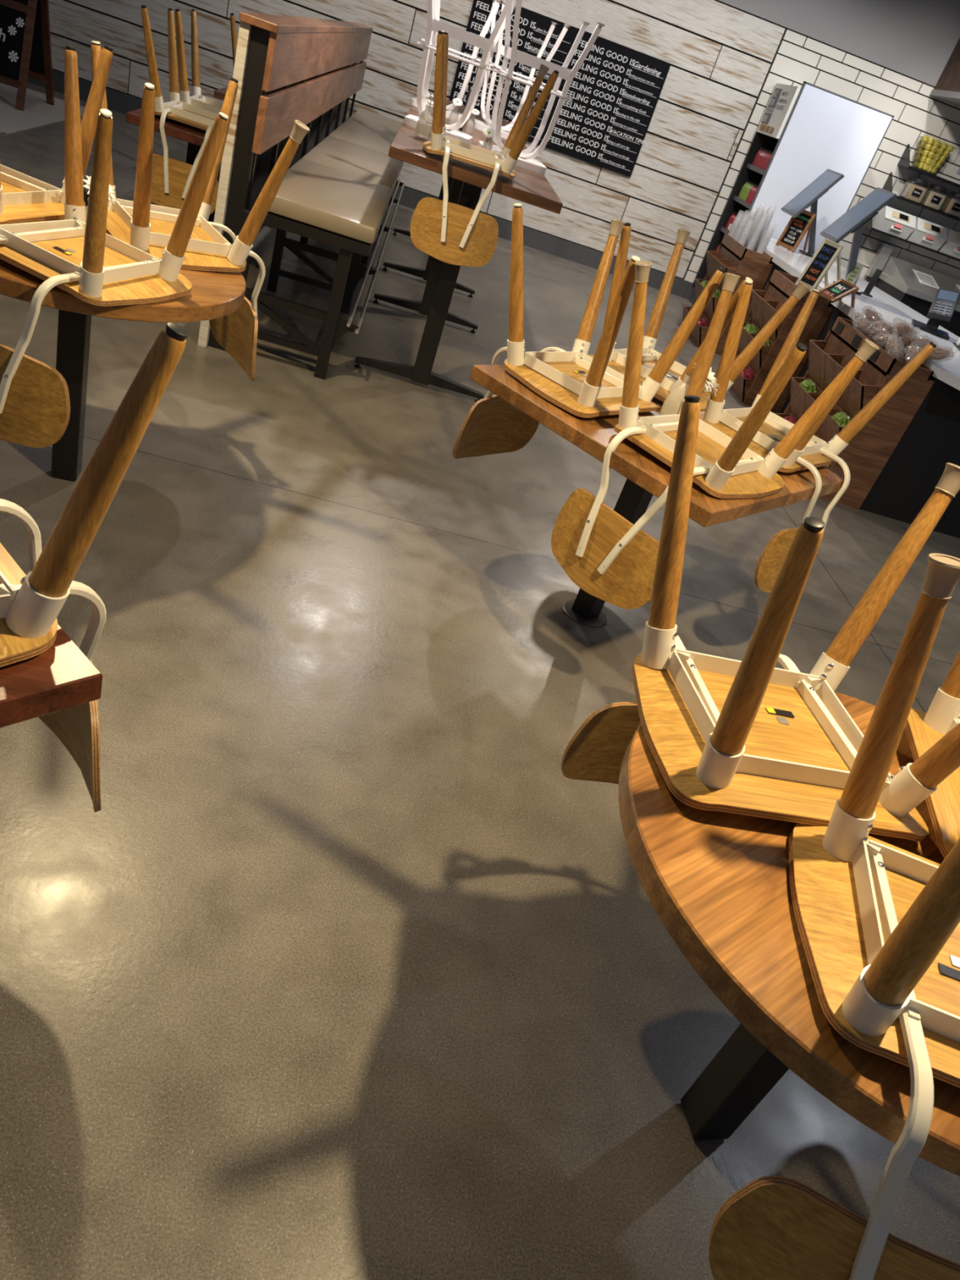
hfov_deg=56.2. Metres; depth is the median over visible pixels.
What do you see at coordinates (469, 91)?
stand
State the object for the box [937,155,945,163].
lemon
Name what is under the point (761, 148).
juice bottle
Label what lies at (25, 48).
board
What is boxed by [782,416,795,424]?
snack bag
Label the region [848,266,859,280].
print
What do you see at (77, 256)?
cafe chair
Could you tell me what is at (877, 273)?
scanner
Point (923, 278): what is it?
print
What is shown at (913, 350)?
chip bag
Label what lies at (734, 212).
juice bottle
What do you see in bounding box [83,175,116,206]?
daisy
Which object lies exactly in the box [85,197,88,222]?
bud vase
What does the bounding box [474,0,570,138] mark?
bar stool
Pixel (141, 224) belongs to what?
cafe chair
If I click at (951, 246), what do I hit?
bin
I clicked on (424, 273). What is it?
table
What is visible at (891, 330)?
chip bag
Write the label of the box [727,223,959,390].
countertop
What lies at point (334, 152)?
seat cushion
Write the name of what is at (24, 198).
cafe chair
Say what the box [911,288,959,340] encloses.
card reader
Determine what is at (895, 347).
chip bag
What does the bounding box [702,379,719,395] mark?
daisy
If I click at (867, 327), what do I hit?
chip bag
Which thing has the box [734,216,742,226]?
juice bottle
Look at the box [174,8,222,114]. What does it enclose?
cafe chair
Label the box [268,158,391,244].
seat cushion
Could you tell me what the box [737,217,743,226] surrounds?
juice bottle
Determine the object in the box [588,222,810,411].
cafe chair
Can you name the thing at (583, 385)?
cafe chair
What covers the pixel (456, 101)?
daisy
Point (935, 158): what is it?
lemon
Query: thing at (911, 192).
storage jar
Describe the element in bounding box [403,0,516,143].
bar stool
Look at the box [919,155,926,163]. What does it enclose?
lemon
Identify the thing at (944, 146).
lemon
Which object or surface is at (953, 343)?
tray
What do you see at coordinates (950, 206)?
storage jar
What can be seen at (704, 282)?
snack bag
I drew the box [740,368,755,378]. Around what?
snack bag
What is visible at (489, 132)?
daisy
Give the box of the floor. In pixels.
[0,82,959,1279]
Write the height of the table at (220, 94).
0.750 m
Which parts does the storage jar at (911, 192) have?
lid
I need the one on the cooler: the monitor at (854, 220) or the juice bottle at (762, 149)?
the juice bottle at (762, 149)
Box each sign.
[775,209,816,254]
[795,238,843,291]
[817,278,858,307]
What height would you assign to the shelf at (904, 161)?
0.190 m
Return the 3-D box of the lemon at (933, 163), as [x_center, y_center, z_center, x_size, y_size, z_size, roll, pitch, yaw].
[4.448,-4.687,8.829,0.065,0.078,0.064,24,32,6]
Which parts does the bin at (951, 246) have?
lid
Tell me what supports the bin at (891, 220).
on the shelf at (868, 224)
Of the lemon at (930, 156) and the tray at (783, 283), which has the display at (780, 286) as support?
the tray at (783, 283)
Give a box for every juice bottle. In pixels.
[724,211,736,229]
[726,213,737,230]
[728,213,738,231]
[733,214,741,225]
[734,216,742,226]
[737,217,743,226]
[738,180,749,197]
[739,181,751,199]
[742,182,752,199]
[743,182,754,200]
[745,183,755,201]
[746,184,759,203]
[749,186,758,204]
[751,147,762,164]
[753,147,764,166]
[755,148,766,166]
[757,149,768,167]
[759,150,770,168]
[761,151,772,169]
[763,151,773,170]
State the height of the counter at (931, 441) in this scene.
0.870 m
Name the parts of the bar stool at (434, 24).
leg, leg, seat, leg, leg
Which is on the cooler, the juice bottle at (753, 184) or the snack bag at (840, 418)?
the juice bottle at (753, 184)
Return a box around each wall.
[50,0,959,283]
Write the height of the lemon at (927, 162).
0.076 m
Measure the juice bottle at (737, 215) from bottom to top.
0.178 m
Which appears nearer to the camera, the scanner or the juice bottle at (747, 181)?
the scanner
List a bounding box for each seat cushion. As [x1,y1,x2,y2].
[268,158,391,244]
[302,135,402,196]
[328,120,404,167]
[346,108,402,136]
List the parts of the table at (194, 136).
post, post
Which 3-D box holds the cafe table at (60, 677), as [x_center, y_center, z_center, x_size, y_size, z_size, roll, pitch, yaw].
[-1.222,0.191,1.248,0.920,0.745,0.920,39,37,27]
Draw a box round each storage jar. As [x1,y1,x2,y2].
[899,176,928,203]
[918,183,947,210]
[938,191,959,217]
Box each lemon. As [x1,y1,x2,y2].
[913,160,919,168]
[915,155,921,161]
[916,148,924,155]
[916,162,924,169]
[919,142,925,149]
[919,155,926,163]
[920,135,928,142]
[920,150,929,156]
[921,163,928,170]
[924,143,931,151]
[924,157,931,164]
[925,136,933,144]
[925,164,933,173]
[927,151,934,159]
[928,159,936,166]
[929,146,937,152]
[930,166,937,173]
[932,153,939,160]
[933,139,940,146]
[934,161,941,168]
[936,147,943,155]
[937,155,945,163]
[939,142,946,149]
[942,150,949,158]
[946,144,954,152]
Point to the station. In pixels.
(897, 278)
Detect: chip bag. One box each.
[854,315,865,333]
[856,320,876,335]
[864,308,882,325]
[871,328,888,338]
[875,322,897,337]
[875,335,896,346]
[888,338,903,359]
[893,328,916,341]
[895,324,913,336]
[896,321,908,326]
[898,335,916,349]
[906,344,921,359]
[915,337,936,349]
[926,347,950,359]
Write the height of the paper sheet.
0.078 m
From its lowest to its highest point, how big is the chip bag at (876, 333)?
0.097 m
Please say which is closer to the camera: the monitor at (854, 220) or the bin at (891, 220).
the monitor at (854, 220)
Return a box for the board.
[0,0,53,111]
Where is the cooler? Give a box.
[688,81,893,303]
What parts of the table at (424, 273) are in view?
post, post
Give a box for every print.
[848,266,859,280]
[916,272,936,286]
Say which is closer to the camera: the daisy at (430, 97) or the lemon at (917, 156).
the daisy at (430, 97)
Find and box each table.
[0,219,245,480]
[0,624,102,728]
[125,99,262,268]
[213,87,227,100]
[354,109,562,402]
[382,93,527,297]
[469,364,844,627]
[618,691,959,1176]
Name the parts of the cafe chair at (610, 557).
backrest, post, leg, post, seat, frame, leg, leg, leg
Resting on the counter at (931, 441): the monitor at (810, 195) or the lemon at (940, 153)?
the monitor at (810, 195)
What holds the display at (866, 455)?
on the floor
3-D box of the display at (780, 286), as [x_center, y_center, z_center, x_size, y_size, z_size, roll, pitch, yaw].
[2.147,-2.218,6.647,0.365,0.845,0.644,14,33,-11]
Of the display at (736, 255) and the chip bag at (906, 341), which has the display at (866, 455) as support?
the chip bag at (906, 341)
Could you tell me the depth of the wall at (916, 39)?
8.36 m
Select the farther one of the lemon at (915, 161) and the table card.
the lemon at (915, 161)
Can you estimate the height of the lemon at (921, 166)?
0.079 m
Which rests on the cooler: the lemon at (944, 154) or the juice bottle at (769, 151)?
the juice bottle at (769, 151)
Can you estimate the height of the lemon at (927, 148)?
0.067 m
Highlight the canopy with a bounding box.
[930,38,959,106]
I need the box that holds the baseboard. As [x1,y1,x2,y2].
[27,69,693,299]
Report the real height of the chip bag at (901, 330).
0.108 m
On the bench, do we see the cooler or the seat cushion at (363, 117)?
the seat cushion at (363, 117)
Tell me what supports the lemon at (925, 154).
in the wire basket
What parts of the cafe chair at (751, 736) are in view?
backrest, leg, post, leg, seat, post, frame, leg, leg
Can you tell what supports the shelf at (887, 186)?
attached to the wall at (916, 39)
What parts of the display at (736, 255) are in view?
panel, panel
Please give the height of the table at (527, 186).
1.070 m
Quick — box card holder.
[845,262,864,284]
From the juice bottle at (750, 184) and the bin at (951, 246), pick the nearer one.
the juice bottle at (750, 184)
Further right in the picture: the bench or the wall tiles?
the wall tiles
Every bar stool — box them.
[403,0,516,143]
[409,0,502,120]
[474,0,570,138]
[477,0,604,174]
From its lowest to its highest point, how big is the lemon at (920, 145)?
0.067 m
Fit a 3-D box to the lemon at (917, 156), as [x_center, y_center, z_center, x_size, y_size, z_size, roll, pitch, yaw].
[4.340,-4.766,8.889,0.064,0.079,0.065,11,33,-14]
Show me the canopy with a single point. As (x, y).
(947, 88)
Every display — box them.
[682,232,773,355]
[730,269,832,413]
[773,315,934,509]
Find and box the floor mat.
[0,82,84,133]
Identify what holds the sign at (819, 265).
on the display at (780, 286)
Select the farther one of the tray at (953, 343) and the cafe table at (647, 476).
the tray at (953, 343)
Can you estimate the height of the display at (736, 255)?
0.845 m
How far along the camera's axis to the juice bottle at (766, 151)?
8.66 m
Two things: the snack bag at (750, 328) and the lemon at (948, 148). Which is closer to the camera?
the snack bag at (750, 328)
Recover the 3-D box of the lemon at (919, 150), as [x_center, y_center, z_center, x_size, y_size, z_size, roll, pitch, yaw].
[4.345,-4.810,8.863,0.063,0.071,0.067,8,34,-19]
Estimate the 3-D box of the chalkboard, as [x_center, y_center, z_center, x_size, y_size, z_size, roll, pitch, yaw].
[0.741,-5.235,8.540,1.933,0.990,0.026,14,33,-11]
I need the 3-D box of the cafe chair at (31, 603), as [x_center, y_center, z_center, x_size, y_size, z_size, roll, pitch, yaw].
[-0.754,-0.104,1.168,0.513,0.870,0.529,-17,47,-44]
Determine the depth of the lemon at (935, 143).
8.70 m
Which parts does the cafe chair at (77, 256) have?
post, backrest, post, leg, frame, seat, leg, leg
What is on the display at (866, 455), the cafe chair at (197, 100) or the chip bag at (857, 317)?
the chip bag at (857, 317)
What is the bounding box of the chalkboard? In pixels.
[448,0,671,177]
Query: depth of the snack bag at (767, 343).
6.44 m
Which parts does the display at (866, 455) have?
panel, panel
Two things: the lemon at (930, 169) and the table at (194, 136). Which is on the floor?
the table at (194, 136)
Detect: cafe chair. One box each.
[0,44,113,224]
[0,45,228,448]
[0,195,188,812]
[90,40,309,381]
[141,4,218,214]
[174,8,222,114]
[230,13,237,68]
[410,30,559,266]
[452,203,725,458]
[551,261,879,608]
[560,395,959,841]
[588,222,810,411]
[699,279,936,592]
[708,553,959,1279]
[904,649,959,858]
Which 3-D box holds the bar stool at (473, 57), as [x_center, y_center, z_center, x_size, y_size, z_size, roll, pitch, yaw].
[-0.189,-3.939,6.025,0.470,0.728,0.442,15,32,-8]
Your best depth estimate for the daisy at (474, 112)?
5.43 m
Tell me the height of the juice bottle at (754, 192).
0.178 m
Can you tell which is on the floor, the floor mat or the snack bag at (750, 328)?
the floor mat
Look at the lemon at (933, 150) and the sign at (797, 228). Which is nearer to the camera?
the sign at (797, 228)
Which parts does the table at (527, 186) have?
post, post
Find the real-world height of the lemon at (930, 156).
0.076 m
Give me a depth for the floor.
2.02 m
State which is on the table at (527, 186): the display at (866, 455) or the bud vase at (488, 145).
the bud vase at (488, 145)
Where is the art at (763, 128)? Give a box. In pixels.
[758,124,773,133]
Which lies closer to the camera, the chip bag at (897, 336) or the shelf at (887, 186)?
the chip bag at (897, 336)
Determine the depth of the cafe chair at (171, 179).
4.62 m
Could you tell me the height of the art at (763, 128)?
0.060 m
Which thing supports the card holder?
on the counter at (931, 441)
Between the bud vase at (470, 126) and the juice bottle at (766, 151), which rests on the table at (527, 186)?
the bud vase at (470, 126)
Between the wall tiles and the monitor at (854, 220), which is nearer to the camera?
the monitor at (854, 220)
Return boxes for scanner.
[860,268,882,297]
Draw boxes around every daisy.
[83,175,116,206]
[422,93,433,106]
[453,97,462,106]
[471,108,479,115]
[482,126,496,142]
[693,362,715,391]
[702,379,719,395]
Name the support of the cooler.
on the floor
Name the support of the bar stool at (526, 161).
on the table at (527, 186)
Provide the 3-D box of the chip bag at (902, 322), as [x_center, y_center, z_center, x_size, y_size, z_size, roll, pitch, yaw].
[2.496,-1.810,5.278,0.188,0.129,0.124,26,32,9]
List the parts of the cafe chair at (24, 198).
seat, frame, leg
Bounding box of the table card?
[83,188,88,207]
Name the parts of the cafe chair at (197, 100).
leg, leg, frame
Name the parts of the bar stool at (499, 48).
leg, seat, leg, leg, leg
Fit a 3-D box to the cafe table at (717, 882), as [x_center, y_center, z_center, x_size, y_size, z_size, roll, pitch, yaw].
[0.545,0.639,1.556,0.916,0.745,0.916,14,33,-11]
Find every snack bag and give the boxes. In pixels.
[697,317,709,326]
[700,280,709,287]
[712,288,720,297]
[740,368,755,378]
[743,324,757,333]
[764,338,769,345]
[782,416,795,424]
[799,378,816,392]
[831,411,850,426]
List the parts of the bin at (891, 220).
lid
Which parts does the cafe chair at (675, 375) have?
leg, seat, leg, frame, leg, leg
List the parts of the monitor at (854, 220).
foot plate, arm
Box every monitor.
[781,168,844,257]
[819,186,897,295]
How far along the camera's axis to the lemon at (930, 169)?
8.84 m
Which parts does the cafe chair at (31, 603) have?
post, seat, frame, post, backrest, leg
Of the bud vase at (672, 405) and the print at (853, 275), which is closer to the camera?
the bud vase at (672, 405)
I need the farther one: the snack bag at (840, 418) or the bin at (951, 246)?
the bin at (951, 246)
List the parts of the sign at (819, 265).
leg, leg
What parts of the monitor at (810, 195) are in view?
foot plate, arm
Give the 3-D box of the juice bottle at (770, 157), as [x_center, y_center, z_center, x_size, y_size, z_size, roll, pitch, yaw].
[2.745,-4.525,8.518,0.058,0.178,0.056,14,33,-11]
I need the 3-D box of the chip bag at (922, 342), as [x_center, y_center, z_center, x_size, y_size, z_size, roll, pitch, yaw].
[2.486,-1.638,5.010,0.209,0.104,0.120,9,34,-17]
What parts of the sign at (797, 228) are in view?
leg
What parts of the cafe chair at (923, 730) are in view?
frame, leg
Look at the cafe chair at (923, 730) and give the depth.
1.58 m
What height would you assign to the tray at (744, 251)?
0.090 m
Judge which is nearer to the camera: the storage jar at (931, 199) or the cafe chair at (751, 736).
the cafe chair at (751, 736)
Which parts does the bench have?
trim, panel, leg frame, panel, seat rail, leg frame, leg frame, foot rail, foot rail, leg frame, leg frame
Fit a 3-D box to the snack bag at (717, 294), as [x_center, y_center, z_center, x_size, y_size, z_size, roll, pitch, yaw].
[2.005,-2.928,7.672,0.096,0.122,0.225,14,33,-11]
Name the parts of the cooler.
price rail, price rail, price rail, sign panel, panel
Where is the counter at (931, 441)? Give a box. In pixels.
[727,223,959,538]
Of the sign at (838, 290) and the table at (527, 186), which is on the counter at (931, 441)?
the sign at (838, 290)
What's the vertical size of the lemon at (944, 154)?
0.067 m
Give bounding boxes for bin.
[871,205,915,239]
[906,214,947,250]
[937,226,959,258]
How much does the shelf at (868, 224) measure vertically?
0.190 m
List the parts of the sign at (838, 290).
leg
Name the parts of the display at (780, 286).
panel, panel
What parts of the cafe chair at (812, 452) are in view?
leg, seat, frame, backrest, leg, post, leg, post, leg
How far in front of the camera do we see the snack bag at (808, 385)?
5.62 m
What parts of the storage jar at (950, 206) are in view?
lid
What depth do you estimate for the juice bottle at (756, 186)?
8.71 m
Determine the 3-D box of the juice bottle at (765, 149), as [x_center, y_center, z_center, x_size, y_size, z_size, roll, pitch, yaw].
[2.738,-4.673,8.737,0.058,0.178,0.056,14,33,-11]
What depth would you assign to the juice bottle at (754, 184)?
8.77 m
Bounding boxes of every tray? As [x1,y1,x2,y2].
[720,232,773,263]
[768,269,831,306]
[830,315,933,380]
[952,342,959,351]
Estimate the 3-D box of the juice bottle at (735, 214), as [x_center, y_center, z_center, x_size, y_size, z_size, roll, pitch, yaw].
[2.560,-4.233,9.109,0.058,0.178,0.056,14,33,-11]
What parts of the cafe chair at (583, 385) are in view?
backrest, post, leg, post, seat, frame, leg, leg, leg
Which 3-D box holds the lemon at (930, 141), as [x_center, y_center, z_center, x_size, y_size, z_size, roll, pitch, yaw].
[4.360,-4.839,8.709,0.065,0.077,0.063,13,33,-11]
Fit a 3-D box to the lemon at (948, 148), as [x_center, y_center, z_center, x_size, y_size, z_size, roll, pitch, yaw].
[4.577,-4.785,8.753,0.067,0.066,0.070,37,36,24]
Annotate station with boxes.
[865,241,959,337]
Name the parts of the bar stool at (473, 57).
leg, seat, leg, leg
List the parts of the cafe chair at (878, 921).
backrest, seat, frame, post, leg, leg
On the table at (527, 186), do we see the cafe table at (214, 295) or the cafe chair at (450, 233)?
the cafe chair at (450, 233)
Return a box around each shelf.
[863,217,959,261]
[882,172,959,221]
[897,143,959,187]
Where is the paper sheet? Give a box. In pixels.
[911,268,939,288]
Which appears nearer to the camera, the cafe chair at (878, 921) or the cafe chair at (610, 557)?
the cafe chair at (878, 921)
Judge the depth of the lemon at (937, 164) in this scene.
8.82 m
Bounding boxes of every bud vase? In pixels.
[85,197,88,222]
[414,104,433,140]
[447,106,458,124]
[464,114,475,135]
[481,137,492,151]
[658,372,693,415]
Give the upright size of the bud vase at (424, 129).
0.150 m
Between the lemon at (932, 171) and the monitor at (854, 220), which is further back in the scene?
the lemon at (932, 171)
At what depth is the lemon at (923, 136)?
8.79 m
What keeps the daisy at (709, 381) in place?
in the bud vase at (672, 405)
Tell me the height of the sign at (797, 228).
0.340 m
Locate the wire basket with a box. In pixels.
[911,136,956,175]
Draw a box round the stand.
[458,88,471,132]
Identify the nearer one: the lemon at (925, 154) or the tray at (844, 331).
the tray at (844, 331)
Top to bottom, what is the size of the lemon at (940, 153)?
0.066 m
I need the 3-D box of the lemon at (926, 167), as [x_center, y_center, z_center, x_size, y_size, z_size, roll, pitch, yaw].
[4.382,-4.657,8.853,0.067,0.066,0.069,-12,44,-40]
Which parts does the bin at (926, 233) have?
lid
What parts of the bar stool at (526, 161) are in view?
leg, leg, seat, leg, leg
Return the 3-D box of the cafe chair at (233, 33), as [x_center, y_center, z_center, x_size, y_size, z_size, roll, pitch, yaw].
[-1.518,-3.839,6.347,0.550,0.855,0.539,14,33,-11]
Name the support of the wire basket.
on the shelf at (904, 161)
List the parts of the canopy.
trim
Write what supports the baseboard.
attached to the wall at (916, 39)
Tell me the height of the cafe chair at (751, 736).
0.854 m
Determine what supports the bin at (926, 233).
on the shelf at (868, 224)
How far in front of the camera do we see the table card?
2.60 m
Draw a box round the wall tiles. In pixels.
[684,29,959,283]
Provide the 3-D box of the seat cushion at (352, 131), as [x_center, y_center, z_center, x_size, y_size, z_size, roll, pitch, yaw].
[-0.799,-3.660,6.630,0.525,0.080,1.276,14,33,-11]
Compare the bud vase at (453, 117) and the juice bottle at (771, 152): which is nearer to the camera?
the bud vase at (453, 117)
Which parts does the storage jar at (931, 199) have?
lid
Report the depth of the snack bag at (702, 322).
7.75 m
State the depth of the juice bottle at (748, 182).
8.93 m
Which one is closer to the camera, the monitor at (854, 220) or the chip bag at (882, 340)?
the chip bag at (882, 340)
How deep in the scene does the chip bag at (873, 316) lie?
5.38 m
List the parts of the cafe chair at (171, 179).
leg, post, leg, seat, backrest, frame, post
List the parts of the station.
sloped lid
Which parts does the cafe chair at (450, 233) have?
leg, post, leg, backrest, seat, frame, post, leg, leg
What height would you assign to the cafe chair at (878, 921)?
0.867 m
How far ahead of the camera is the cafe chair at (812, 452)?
2.90 m
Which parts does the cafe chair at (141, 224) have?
leg, leg, seat, frame, post, leg, backrest, post, leg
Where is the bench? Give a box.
[197,11,404,379]
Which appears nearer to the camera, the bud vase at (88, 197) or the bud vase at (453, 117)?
the bud vase at (88, 197)
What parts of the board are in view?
cross rail, cross rail, leg, cross rail, leg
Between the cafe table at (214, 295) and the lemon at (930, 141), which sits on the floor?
the cafe table at (214, 295)

